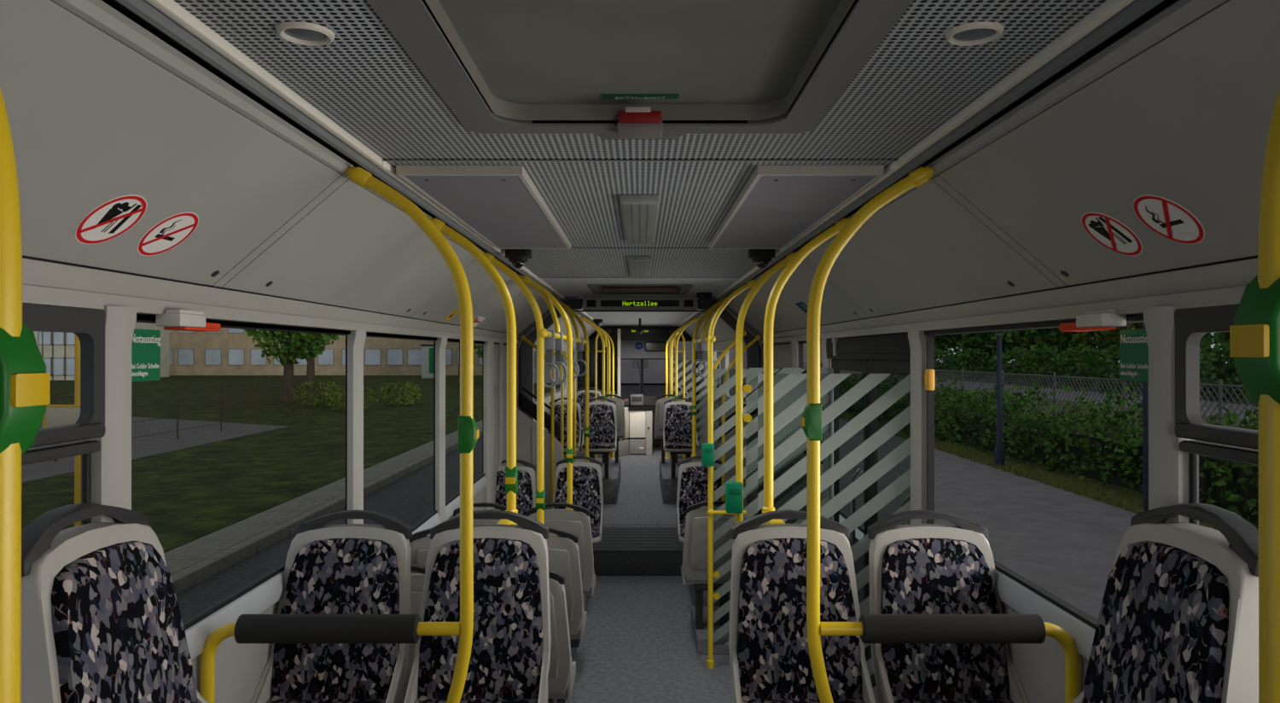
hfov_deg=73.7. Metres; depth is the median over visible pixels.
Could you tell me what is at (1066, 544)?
pavement
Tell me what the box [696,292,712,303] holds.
dome camera
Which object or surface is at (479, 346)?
tree
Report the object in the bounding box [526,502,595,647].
seat
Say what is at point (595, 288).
roof hatch
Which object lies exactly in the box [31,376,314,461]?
mesh fence
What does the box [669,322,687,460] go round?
pole
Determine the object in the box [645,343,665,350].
mirror glass
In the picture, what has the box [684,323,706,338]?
trim
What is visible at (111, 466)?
trim
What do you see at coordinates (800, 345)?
window
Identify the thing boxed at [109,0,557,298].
trim
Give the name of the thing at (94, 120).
ceiling panel
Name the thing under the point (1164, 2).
trim
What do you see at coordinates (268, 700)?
seat cushion
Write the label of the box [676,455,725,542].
seat
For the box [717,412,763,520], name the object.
guard
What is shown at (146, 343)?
sticker
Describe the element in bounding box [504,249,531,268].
dome camera
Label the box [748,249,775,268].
dome camera
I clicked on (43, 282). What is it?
trim
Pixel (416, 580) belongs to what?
seat
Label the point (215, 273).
lock
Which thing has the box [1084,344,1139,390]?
shrub
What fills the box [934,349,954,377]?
shrub
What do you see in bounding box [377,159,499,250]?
trim
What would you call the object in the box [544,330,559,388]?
handle
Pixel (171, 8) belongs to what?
trim
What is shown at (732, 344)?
rail
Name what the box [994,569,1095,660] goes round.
trim
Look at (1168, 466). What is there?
trim
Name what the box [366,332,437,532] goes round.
window
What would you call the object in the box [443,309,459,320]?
warning sticker
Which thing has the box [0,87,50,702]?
pole
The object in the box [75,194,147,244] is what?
prohibition sign
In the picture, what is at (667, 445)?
seat cushion
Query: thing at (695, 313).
trim
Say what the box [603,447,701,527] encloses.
floor
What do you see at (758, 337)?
rail
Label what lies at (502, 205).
panel
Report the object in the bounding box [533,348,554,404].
window
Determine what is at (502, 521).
socket
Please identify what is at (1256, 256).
trim
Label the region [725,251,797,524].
pole
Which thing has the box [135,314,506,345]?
trim
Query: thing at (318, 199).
trim
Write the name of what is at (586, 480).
cushion
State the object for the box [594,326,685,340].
ceiling panel
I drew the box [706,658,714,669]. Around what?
socket
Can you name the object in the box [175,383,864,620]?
road
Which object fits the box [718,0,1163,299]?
trim
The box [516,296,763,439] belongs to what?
articulation bellows
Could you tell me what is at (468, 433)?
pole
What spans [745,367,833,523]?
glass screen
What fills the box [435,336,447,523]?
trim
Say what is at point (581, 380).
wall
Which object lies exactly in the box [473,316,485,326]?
sticker
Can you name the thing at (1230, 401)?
ground
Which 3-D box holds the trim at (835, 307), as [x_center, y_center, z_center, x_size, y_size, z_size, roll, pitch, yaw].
[1.023,-0.335,5.436,0.370,0.319,1.924,0,0,0]
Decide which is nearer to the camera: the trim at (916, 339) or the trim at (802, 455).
the trim at (916, 339)
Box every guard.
[516,407,562,509]
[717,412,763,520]
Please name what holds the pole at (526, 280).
attached to the wall
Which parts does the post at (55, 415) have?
board frame, post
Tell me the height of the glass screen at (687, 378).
1.510 m
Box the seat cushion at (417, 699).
[414,696,538,702]
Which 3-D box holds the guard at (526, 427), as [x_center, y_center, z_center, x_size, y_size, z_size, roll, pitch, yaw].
[-1.008,1.375,8.389,0.485,1.700,0.095,0,0,0]
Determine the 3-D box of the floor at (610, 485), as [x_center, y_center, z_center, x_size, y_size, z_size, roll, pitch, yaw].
[0.000,1.908,6.144,2.600,0.620,14.300,0,0,0]
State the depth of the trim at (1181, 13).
1.57 m
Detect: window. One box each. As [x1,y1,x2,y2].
[21,303,105,524]
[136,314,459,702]
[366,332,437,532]
[445,338,485,506]
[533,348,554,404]
[554,348,566,399]
[566,348,575,393]
[628,340,692,413]
[704,361,707,389]
[713,347,725,397]
[725,345,746,404]
[799,343,823,465]
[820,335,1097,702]
[1174,304,1258,524]
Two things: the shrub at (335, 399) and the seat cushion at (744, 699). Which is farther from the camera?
the shrub at (335, 399)
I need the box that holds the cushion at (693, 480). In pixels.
[679,465,721,524]
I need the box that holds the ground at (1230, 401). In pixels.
[855,362,1253,405]
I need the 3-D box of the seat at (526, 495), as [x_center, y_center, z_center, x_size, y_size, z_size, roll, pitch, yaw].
[-1.120,1.461,7.219,0.448,1.030,0.586,0,0,0]
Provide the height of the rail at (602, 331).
1.965 m
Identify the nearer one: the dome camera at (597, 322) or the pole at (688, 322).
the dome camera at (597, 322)
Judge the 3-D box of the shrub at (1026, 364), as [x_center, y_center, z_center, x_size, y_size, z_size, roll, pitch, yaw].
[31.340,1.175,66.377,4.122,3.289,4.044,0,0,0]
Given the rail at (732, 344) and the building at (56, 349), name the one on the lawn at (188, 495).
the building at (56, 349)
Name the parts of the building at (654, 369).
pane, pane, pane, pane, pane, pane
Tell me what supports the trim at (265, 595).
attached to the wall at (240, 668)
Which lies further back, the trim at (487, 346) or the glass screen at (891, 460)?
the trim at (487, 346)
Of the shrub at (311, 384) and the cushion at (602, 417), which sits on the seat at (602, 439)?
the cushion at (602, 417)
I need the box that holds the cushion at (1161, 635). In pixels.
[1083,541,1229,702]
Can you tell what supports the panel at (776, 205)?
attached to the ceiling at (363, 80)
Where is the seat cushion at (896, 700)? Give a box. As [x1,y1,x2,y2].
[893,698,1013,702]
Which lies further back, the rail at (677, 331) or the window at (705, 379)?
the window at (705, 379)
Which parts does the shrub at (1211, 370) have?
stem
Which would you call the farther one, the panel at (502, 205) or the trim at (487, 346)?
the trim at (487, 346)
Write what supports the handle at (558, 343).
hanging from the grab bar at (543, 333)
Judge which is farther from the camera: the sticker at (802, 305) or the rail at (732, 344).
the rail at (732, 344)
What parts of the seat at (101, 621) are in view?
grab handle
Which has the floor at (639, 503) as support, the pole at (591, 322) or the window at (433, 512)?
the pole at (591, 322)
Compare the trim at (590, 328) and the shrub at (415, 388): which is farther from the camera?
the shrub at (415, 388)
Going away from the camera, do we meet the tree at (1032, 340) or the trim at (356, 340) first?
the trim at (356, 340)
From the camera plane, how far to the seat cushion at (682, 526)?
7.26 m
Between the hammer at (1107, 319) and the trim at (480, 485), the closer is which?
the hammer at (1107, 319)
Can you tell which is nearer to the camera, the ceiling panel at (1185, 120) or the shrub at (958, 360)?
the ceiling panel at (1185, 120)
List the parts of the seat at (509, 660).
grab handle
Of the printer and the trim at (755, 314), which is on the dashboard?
the printer
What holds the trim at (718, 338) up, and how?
attached to the wall at (1039, 668)
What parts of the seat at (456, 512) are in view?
grab handle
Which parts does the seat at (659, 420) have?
seat frame, grab handle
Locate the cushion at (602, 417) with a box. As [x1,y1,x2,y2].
[584,404,615,442]
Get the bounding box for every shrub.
[291,379,345,407]
[324,384,378,411]
[378,380,423,405]
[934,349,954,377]
[950,348,993,379]
[989,346,1039,383]
[1016,345,1070,384]
[1047,344,1105,388]
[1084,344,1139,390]
[1199,342,1246,400]
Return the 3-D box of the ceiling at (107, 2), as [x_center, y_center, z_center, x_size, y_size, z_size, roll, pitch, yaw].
[0.000,-0.400,8.601,2.660,0.590,19.200,0,0,0]
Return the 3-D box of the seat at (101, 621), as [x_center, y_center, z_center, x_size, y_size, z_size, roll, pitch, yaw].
[-0.963,0.860,1.808,0.515,1.069,0.448,0,0,0]
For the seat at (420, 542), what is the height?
1.030 m
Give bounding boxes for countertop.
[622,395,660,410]
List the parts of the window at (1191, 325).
frame post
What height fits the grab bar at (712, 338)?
0.448 m
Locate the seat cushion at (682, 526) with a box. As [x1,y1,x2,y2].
[680,524,685,537]
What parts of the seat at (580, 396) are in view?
seat frame, grab handle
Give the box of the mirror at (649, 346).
[645,341,666,351]
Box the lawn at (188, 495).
[21,375,560,552]
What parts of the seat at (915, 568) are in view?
grab handle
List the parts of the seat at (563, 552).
seat frame, grab handle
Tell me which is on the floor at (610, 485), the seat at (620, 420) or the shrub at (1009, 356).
the seat at (620, 420)
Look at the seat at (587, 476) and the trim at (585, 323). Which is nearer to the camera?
the seat at (587, 476)
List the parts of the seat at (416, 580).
grab handle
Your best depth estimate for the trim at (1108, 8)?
1.67 m
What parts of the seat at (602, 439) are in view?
seat frame, grab handle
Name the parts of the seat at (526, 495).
grab handle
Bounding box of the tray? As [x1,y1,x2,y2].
[623,398,628,406]
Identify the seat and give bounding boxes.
[21,502,209,702]
[251,509,412,702]
[403,509,551,702]
[403,564,425,702]
[409,528,431,574]
[453,502,517,526]
[494,459,535,525]
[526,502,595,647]
[546,397,581,453]
[546,526,586,702]
[547,569,575,702]
[552,455,603,542]
[576,387,601,451]
[581,397,616,478]
[597,394,625,463]
[654,394,682,463]
[663,397,698,478]
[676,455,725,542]
[680,500,734,629]
[728,509,876,702]
[867,509,1028,702]
[1070,502,1258,702]
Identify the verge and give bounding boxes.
[743,377,1258,530]
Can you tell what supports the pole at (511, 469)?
attached to the wall
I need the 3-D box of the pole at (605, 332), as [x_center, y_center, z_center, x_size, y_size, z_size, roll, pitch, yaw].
[-0.648,0.760,15.594,0.367,2.473,0.058,0,0,0]
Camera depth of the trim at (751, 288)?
6.42 m
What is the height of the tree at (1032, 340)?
11.502 m
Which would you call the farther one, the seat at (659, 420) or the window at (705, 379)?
the window at (705, 379)
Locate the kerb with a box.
[163,388,560,594]
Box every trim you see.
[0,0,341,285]
[22,255,517,335]
[22,257,518,343]
[52,0,536,291]
[86,305,136,523]
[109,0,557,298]
[116,0,561,299]
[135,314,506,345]
[145,0,382,165]
[184,570,285,660]
[212,173,347,286]
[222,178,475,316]
[347,328,366,523]
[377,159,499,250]
[383,159,896,278]
[408,259,477,317]
[409,475,487,545]
[411,261,528,328]
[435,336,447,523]
[480,286,529,328]
[482,287,553,334]
[483,340,492,509]
[491,342,502,509]
[496,249,564,298]
[534,340,576,349]
[547,312,576,332]
[562,317,587,342]
[574,323,595,343]
[575,309,600,326]
[578,309,602,326]
[677,309,701,326]
[679,309,704,326]
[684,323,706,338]
[692,317,725,342]
[704,312,735,340]
[713,339,745,348]
[715,249,783,298]
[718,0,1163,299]
[722,0,1170,298]
[727,287,797,334]
[738,0,1227,294]
[750,287,799,328]
[751,261,868,328]
[761,257,1257,343]
[762,255,1257,335]
[773,314,1144,345]
[780,159,902,250]
[791,340,799,488]
[797,452,823,474]
[802,259,871,317]
[804,178,1057,316]
[820,338,829,499]
[897,0,1134,165]
[907,329,925,524]
[932,173,1067,286]
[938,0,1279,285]
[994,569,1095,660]
[1143,305,1193,523]
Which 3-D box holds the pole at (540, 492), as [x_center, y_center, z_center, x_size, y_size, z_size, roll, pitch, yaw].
[-0.667,0.260,4.416,0.353,1.566,0.058,0,0,0]
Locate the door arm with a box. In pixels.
[832,337,837,355]
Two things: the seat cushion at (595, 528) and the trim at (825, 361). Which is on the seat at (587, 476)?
the seat cushion at (595, 528)
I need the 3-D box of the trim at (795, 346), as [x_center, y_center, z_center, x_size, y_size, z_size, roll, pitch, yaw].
[1.216,0.490,6.679,0.057,1.157,0.120,0,0,0]
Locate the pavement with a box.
[680,383,1136,619]
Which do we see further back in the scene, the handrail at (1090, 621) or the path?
the path
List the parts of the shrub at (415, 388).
stem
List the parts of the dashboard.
kick panel, cupboard door, corner post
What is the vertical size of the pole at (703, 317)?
1.515 m
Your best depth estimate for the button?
3.62 m
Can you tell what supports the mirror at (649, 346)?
attached to the wall at (656, 442)
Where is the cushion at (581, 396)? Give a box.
[577,392,599,422]
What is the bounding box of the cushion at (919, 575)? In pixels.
[880,537,1008,698]
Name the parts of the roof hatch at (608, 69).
hatch lid, emergency lever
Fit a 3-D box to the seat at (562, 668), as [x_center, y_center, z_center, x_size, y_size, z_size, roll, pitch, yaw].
[-0.535,1.432,3.943,0.448,1.030,0.586,0,0,0]
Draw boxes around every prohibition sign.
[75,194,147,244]
[136,211,198,255]
[1081,211,1143,255]
[1132,194,1204,244]
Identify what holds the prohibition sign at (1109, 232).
attached to the wall at (1039, 668)
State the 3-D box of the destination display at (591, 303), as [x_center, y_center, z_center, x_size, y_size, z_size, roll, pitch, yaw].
[0.000,-0.470,8.210,1.480,0.172,0.124,0,0,0]
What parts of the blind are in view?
blind rod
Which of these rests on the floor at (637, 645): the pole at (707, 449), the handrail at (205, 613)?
the pole at (707, 449)
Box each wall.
[191,344,577,702]
[577,328,620,441]
[588,325,698,447]
[698,335,1088,702]
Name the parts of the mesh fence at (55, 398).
fence post, fence post, rail, fence post, fence post, fence post, fence post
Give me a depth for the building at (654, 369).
70.00 m
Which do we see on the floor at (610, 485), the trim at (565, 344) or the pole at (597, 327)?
the pole at (597, 327)
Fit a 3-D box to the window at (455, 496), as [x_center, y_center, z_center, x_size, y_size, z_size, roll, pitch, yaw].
[-1.246,0.451,6.041,0.028,1.063,1.595,0,0,0]
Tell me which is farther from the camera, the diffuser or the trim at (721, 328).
the trim at (721, 328)
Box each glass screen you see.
[674,360,720,458]
[713,368,806,649]
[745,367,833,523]
[757,373,910,702]
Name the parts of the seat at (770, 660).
grab handle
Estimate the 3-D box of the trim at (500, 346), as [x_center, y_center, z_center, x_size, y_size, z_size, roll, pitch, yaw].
[-1.230,0.768,7.543,0.040,1.708,1.090,0,0,0]
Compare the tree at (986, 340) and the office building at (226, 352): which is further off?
the office building at (226, 352)
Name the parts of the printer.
cable arm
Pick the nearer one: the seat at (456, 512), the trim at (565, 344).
the seat at (456, 512)
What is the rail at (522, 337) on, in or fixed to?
attached to the wall at (240, 668)
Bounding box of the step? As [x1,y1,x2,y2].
[592,527,683,575]
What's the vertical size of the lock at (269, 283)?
0.021 m
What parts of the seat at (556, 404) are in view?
grab handle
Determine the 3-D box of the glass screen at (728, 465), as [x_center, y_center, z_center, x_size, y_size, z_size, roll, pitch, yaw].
[0.880,1.110,6.027,0.720,1.975,0.024,0,0,0]
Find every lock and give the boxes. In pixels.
[210,270,219,277]
[265,281,273,286]
[1006,281,1014,286]
[1060,270,1069,277]
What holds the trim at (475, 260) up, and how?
attached to the wall at (240, 668)
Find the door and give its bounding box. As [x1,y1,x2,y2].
[826,331,910,688]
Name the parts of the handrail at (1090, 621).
guard rail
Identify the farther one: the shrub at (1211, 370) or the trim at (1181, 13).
the shrub at (1211, 370)
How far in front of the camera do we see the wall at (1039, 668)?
2.71 m
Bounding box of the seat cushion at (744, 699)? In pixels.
[741,696,865,702]
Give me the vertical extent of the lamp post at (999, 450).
2.850 m
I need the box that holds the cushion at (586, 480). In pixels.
[554,465,600,524]
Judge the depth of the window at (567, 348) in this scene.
16.21 m
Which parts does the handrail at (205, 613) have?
guard rail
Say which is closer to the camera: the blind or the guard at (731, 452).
the guard at (731, 452)
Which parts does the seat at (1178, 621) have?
grab handle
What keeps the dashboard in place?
on the floor at (639, 503)
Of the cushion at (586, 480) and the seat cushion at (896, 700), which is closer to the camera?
the seat cushion at (896, 700)
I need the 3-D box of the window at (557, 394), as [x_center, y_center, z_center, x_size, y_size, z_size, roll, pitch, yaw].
[-1.256,0.306,13.349,0.053,0.788,2.000,0,0,0]
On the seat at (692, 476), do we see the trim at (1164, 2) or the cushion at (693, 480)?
the cushion at (693, 480)
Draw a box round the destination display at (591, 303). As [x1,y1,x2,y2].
[563,294,716,312]
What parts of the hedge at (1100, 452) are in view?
stem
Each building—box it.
[33,322,169,380]
[169,327,482,375]
[533,341,822,383]
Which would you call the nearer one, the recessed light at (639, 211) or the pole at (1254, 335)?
the pole at (1254, 335)
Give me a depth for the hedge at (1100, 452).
16.97 m
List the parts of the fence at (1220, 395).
fence post, fence post, rail, fence post, fence post, fence post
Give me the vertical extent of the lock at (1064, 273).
0.021 m
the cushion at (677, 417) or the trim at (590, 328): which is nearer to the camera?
the cushion at (677, 417)
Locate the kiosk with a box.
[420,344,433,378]
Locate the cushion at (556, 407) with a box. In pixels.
[548,404,579,442]
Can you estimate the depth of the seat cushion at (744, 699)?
2.80 m
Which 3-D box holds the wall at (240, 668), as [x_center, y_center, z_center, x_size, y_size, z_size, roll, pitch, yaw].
[-1.251,1.077,8.597,0.022,2.298,19.200,0,0,0]
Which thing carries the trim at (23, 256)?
attached to the wall at (240, 668)
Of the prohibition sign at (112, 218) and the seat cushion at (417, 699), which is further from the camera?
the seat cushion at (417, 699)
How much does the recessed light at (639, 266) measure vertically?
0.030 m
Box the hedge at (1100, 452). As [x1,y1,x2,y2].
[802,366,1258,524]
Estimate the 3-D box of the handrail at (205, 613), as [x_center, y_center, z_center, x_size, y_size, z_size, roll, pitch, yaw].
[-0.882,0.749,2.840,0.755,1.678,1.645,0,0,0]
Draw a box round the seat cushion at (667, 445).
[664,442,698,448]
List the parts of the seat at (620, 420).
grab handle, seat frame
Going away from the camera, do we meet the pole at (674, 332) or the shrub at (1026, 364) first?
the pole at (674, 332)
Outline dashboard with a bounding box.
[614,395,660,458]
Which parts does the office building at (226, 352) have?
pane, pane, pane, pane, pane, pane, pane, pane, pane, pane, pane, pane, pane, pane, pane, pane, pane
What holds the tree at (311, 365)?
on the lawn at (188, 495)
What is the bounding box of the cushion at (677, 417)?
[664,404,692,442]
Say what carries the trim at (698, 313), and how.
attached to the ceiling at (363, 80)
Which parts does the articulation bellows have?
hoop frame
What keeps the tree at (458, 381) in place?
on the lawn at (188, 495)
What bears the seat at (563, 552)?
on the floor at (610, 485)
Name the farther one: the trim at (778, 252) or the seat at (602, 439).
the seat at (602, 439)
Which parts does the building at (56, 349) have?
pane, pane, pane, pane, pane, pane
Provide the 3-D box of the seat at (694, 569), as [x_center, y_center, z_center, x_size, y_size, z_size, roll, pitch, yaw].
[0.545,1.599,6.472,0.448,1.030,0.586,0,0,0]
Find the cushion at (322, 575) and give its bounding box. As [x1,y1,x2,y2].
[271,537,399,698]
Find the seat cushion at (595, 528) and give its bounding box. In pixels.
[590,524,599,537]
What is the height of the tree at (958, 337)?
10.429 m
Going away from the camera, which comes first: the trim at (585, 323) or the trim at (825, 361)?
the trim at (825, 361)
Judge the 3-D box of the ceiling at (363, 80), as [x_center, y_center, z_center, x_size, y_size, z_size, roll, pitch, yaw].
[0.000,-0.547,8.602,1.550,0.005,19.200,0,0,0]
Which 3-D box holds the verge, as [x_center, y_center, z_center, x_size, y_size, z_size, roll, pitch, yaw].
[14.750,2.633,69.993,14.500,0.050,180.000,0,0,0]
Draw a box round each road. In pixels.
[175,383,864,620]
[841,372,1258,420]
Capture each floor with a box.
[553,458,730,702]
[563,450,602,458]
[564,576,732,702]
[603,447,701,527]
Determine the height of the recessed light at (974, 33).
0.012 m
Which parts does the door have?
grab rail, grab rail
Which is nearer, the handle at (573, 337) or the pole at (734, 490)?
the pole at (734, 490)
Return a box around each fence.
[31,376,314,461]
[802,361,1258,441]
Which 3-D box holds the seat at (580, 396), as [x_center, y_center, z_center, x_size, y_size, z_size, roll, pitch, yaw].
[-0.850,1.107,13.970,0.448,1.030,0.586,0,0,0]
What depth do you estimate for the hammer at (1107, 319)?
2.18 m
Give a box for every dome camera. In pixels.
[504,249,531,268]
[593,319,602,325]
[635,318,644,334]
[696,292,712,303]
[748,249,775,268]
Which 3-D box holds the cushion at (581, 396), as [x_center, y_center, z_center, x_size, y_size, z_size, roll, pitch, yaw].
[-0.850,0.949,14.099,0.412,0.546,0.203,0,0,0]
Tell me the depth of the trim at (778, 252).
6.24 m
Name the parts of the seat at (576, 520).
grab handle, seat frame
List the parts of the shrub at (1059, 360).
stem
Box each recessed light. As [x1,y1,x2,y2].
[275,21,335,46]
[620,194,659,245]
[628,256,651,279]
[944,21,1004,46]
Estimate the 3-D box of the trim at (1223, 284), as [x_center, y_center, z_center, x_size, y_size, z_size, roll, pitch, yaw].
[1.255,-0.135,3.725,0.110,0.096,9.450,0,0,0]
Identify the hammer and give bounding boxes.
[155,309,220,331]
[1059,309,1126,331]
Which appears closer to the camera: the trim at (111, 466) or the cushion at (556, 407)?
the trim at (111, 466)
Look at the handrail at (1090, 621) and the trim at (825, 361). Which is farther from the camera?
the trim at (825, 361)
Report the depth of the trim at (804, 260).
4.44 m
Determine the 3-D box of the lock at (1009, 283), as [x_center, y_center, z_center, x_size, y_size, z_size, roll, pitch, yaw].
[1.166,-0.214,2.681,0.023,0.021,0.024,0,0,0]
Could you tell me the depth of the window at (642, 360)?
17.99 m
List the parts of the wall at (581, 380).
dark glass, white post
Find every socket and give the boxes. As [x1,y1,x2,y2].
[497,509,517,524]
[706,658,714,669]
[762,506,785,524]
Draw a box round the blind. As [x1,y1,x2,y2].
[620,340,674,359]
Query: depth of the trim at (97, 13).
1.57 m
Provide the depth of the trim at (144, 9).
1.82 m
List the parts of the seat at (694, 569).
grab handle, seat frame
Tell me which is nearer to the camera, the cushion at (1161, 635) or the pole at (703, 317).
the cushion at (1161, 635)
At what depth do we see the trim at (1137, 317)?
2.87 m
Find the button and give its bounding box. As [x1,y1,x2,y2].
[924,369,934,390]
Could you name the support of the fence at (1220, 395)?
on the verge
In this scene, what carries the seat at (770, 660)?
on the floor at (610, 485)
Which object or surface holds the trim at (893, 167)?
attached to the ceiling at (363, 80)
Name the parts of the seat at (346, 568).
grab handle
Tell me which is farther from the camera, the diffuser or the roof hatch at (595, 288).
the roof hatch at (595, 288)
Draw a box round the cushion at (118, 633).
[51,541,197,702]
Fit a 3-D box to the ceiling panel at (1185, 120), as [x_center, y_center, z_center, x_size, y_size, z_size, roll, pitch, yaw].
[1.023,-0.349,0.699,0.370,0.319,3.389,0,0,0]
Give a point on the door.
(888, 353)
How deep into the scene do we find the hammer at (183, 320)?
2.18 m
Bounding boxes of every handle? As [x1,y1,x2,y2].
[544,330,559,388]
[548,331,567,384]
[564,336,579,379]
[573,337,587,376]
[692,338,705,376]
[698,337,707,378]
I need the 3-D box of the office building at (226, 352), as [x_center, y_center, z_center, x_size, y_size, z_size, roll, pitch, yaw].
[-37.000,-3.998,101.912,50.400,13.400,12.200,0,0,0]
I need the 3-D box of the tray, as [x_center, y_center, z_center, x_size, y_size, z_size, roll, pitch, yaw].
[-0.330,0.983,16.515,0.240,0.130,0.244,0,0,0]
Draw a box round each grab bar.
[524,283,587,345]
[691,296,727,344]
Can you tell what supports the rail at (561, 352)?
on the floor at (639, 503)
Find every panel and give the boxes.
[395,165,570,249]
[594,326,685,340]
[709,165,884,249]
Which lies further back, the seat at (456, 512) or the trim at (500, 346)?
the trim at (500, 346)
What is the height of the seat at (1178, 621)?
1.069 m
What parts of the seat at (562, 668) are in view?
seat frame, grab handle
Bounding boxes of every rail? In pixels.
[520,335,554,509]
[552,349,563,459]
[560,350,575,461]
[594,330,606,459]
[673,330,685,459]
[713,330,746,390]
[721,334,761,505]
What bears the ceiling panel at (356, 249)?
attached to the wall at (240, 668)
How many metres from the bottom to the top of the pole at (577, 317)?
1.535 m
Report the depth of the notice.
17.87 m
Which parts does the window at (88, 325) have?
frame post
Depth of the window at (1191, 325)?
1.85 m
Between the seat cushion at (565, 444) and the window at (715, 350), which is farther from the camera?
the window at (715, 350)
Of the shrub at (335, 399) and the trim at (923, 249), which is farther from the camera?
the shrub at (335, 399)
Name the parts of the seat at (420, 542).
grab handle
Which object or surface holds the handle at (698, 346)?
hanging from the grab bar at (712, 338)
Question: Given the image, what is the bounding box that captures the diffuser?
[628,261,651,277]
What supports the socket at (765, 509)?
attached to the pole at (834, 229)
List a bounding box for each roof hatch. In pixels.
[366,0,913,139]
[587,284,692,294]
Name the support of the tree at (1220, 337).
on the ground at (1230, 401)
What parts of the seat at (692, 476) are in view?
grab handle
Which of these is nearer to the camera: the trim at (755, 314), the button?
the button
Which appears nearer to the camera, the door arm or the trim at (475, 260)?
the trim at (475, 260)
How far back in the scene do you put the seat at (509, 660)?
2.88 m
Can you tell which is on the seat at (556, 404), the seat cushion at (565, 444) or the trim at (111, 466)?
the seat cushion at (565, 444)
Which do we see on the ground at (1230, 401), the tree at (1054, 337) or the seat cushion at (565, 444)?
the tree at (1054, 337)
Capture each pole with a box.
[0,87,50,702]
[345,166,479,702]
[428,217,517,524]
[482,252,545,524]
[517,274,573,509]
[555,297,589,461]
[580,316,605,401]
[591,321,608,397]
[592,322,610,460]
[602,329,614,458]
[665,329,677,458]
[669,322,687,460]
[671,321,688,397]
[674,316,699,401]
[691,297,724,459]
[701,279,756,669]
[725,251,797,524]
[762,217,850,524]
[800,166,934,702]
[1229,87,1279,702]
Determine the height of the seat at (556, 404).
1.030 m
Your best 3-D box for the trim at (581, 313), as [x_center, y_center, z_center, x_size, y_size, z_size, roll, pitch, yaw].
[-0.784,-0.516,13.302,0.029,0.036,7.400,0,0,0]
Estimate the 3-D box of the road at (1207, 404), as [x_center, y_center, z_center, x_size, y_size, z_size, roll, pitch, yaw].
[25.500,2.712,89.992,7.000,0.050,220.000,0,0,0]
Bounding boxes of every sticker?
[131,328,160,382]
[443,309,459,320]
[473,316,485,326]
[795,301,808,314]
[1119,328,1148,382]
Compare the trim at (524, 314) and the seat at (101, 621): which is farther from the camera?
the trim at (524, 314)
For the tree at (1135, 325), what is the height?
9.182 m
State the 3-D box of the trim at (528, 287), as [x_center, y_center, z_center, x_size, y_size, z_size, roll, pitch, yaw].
[-1.023,-0.333,6.426,0.370,0.319,0.044,0,0,0]
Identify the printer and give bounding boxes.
[629,361,643,405]
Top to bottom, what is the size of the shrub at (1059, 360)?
3.201 m
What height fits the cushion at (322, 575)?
0.546 m
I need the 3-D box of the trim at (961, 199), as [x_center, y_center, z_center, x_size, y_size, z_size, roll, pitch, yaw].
[1.023,-0.344,2.424,0.370,0.319,0.049,0,0,0]
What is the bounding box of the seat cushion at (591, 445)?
[581,442,615,448]
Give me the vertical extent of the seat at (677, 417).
1.030 m
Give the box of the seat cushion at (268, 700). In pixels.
[266,698,386,702]
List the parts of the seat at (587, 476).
grab handle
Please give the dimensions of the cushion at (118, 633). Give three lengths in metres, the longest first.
0.565 x 0.412 x 0.140 m
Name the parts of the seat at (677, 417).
grab handle, seat frame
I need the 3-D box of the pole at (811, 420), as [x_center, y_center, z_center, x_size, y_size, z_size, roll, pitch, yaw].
[0.649,0.531,2.398,0.389,2.118,0.051,0,0,0]
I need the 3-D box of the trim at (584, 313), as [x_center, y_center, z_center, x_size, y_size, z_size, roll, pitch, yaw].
[-0.762,-0.522,13.302,0.020,0.024,7.400,0,0,0]
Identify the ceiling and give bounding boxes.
[101,0,1178,320]
[173,0,1106,326]
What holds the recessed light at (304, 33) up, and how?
in the ceiling at (363, 80)
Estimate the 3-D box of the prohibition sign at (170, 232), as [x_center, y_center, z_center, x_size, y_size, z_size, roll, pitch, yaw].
[-1.097,-0.273,1.986,0.117,0.100,0.153,0,0,0]
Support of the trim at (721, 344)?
attached to the wall at (1039, 668)
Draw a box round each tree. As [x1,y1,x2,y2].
[244,329,332,401]
[296,333,339,388]
[456,343,459,383]
[473,343,482,357]
[934,334,955,360]
[944,333,982,370]
[958,329,1026,377]
[1013,329,1053,371]
[1035,323,1128,373]
[1109,322,1142,346]
[1199,331,1241,381]
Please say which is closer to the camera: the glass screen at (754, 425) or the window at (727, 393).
the glass screen at (754, 425)
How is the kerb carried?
on the road at (409, 498)
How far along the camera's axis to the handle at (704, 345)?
6.59 m
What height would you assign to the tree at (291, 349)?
9.501 m
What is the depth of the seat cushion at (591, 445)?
10.89 m
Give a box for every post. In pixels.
[42,333,81,526]
[994,332,1004,465]
[1142,322,1148,511]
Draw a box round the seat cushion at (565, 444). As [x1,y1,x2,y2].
[559,442,578,448]
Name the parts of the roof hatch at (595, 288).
hatch lid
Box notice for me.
[634,342,643,349]
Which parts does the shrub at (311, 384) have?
stem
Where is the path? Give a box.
[21,416,287,482]
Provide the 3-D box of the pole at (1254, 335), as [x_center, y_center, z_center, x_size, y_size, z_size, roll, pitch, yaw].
[0.656,0.412,0.659,0.375,1.890,0.051,0,0,0]
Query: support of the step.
on the floor at (637, 645)
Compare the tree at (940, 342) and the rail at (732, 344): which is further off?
the tree at (940, 342)
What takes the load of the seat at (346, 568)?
on the floor at (610, 485)
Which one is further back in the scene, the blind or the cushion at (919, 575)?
the blind
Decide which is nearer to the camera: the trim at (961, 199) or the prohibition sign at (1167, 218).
the prohibition sign at (1167, 218)
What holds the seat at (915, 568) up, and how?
on the floor at (610, 485)

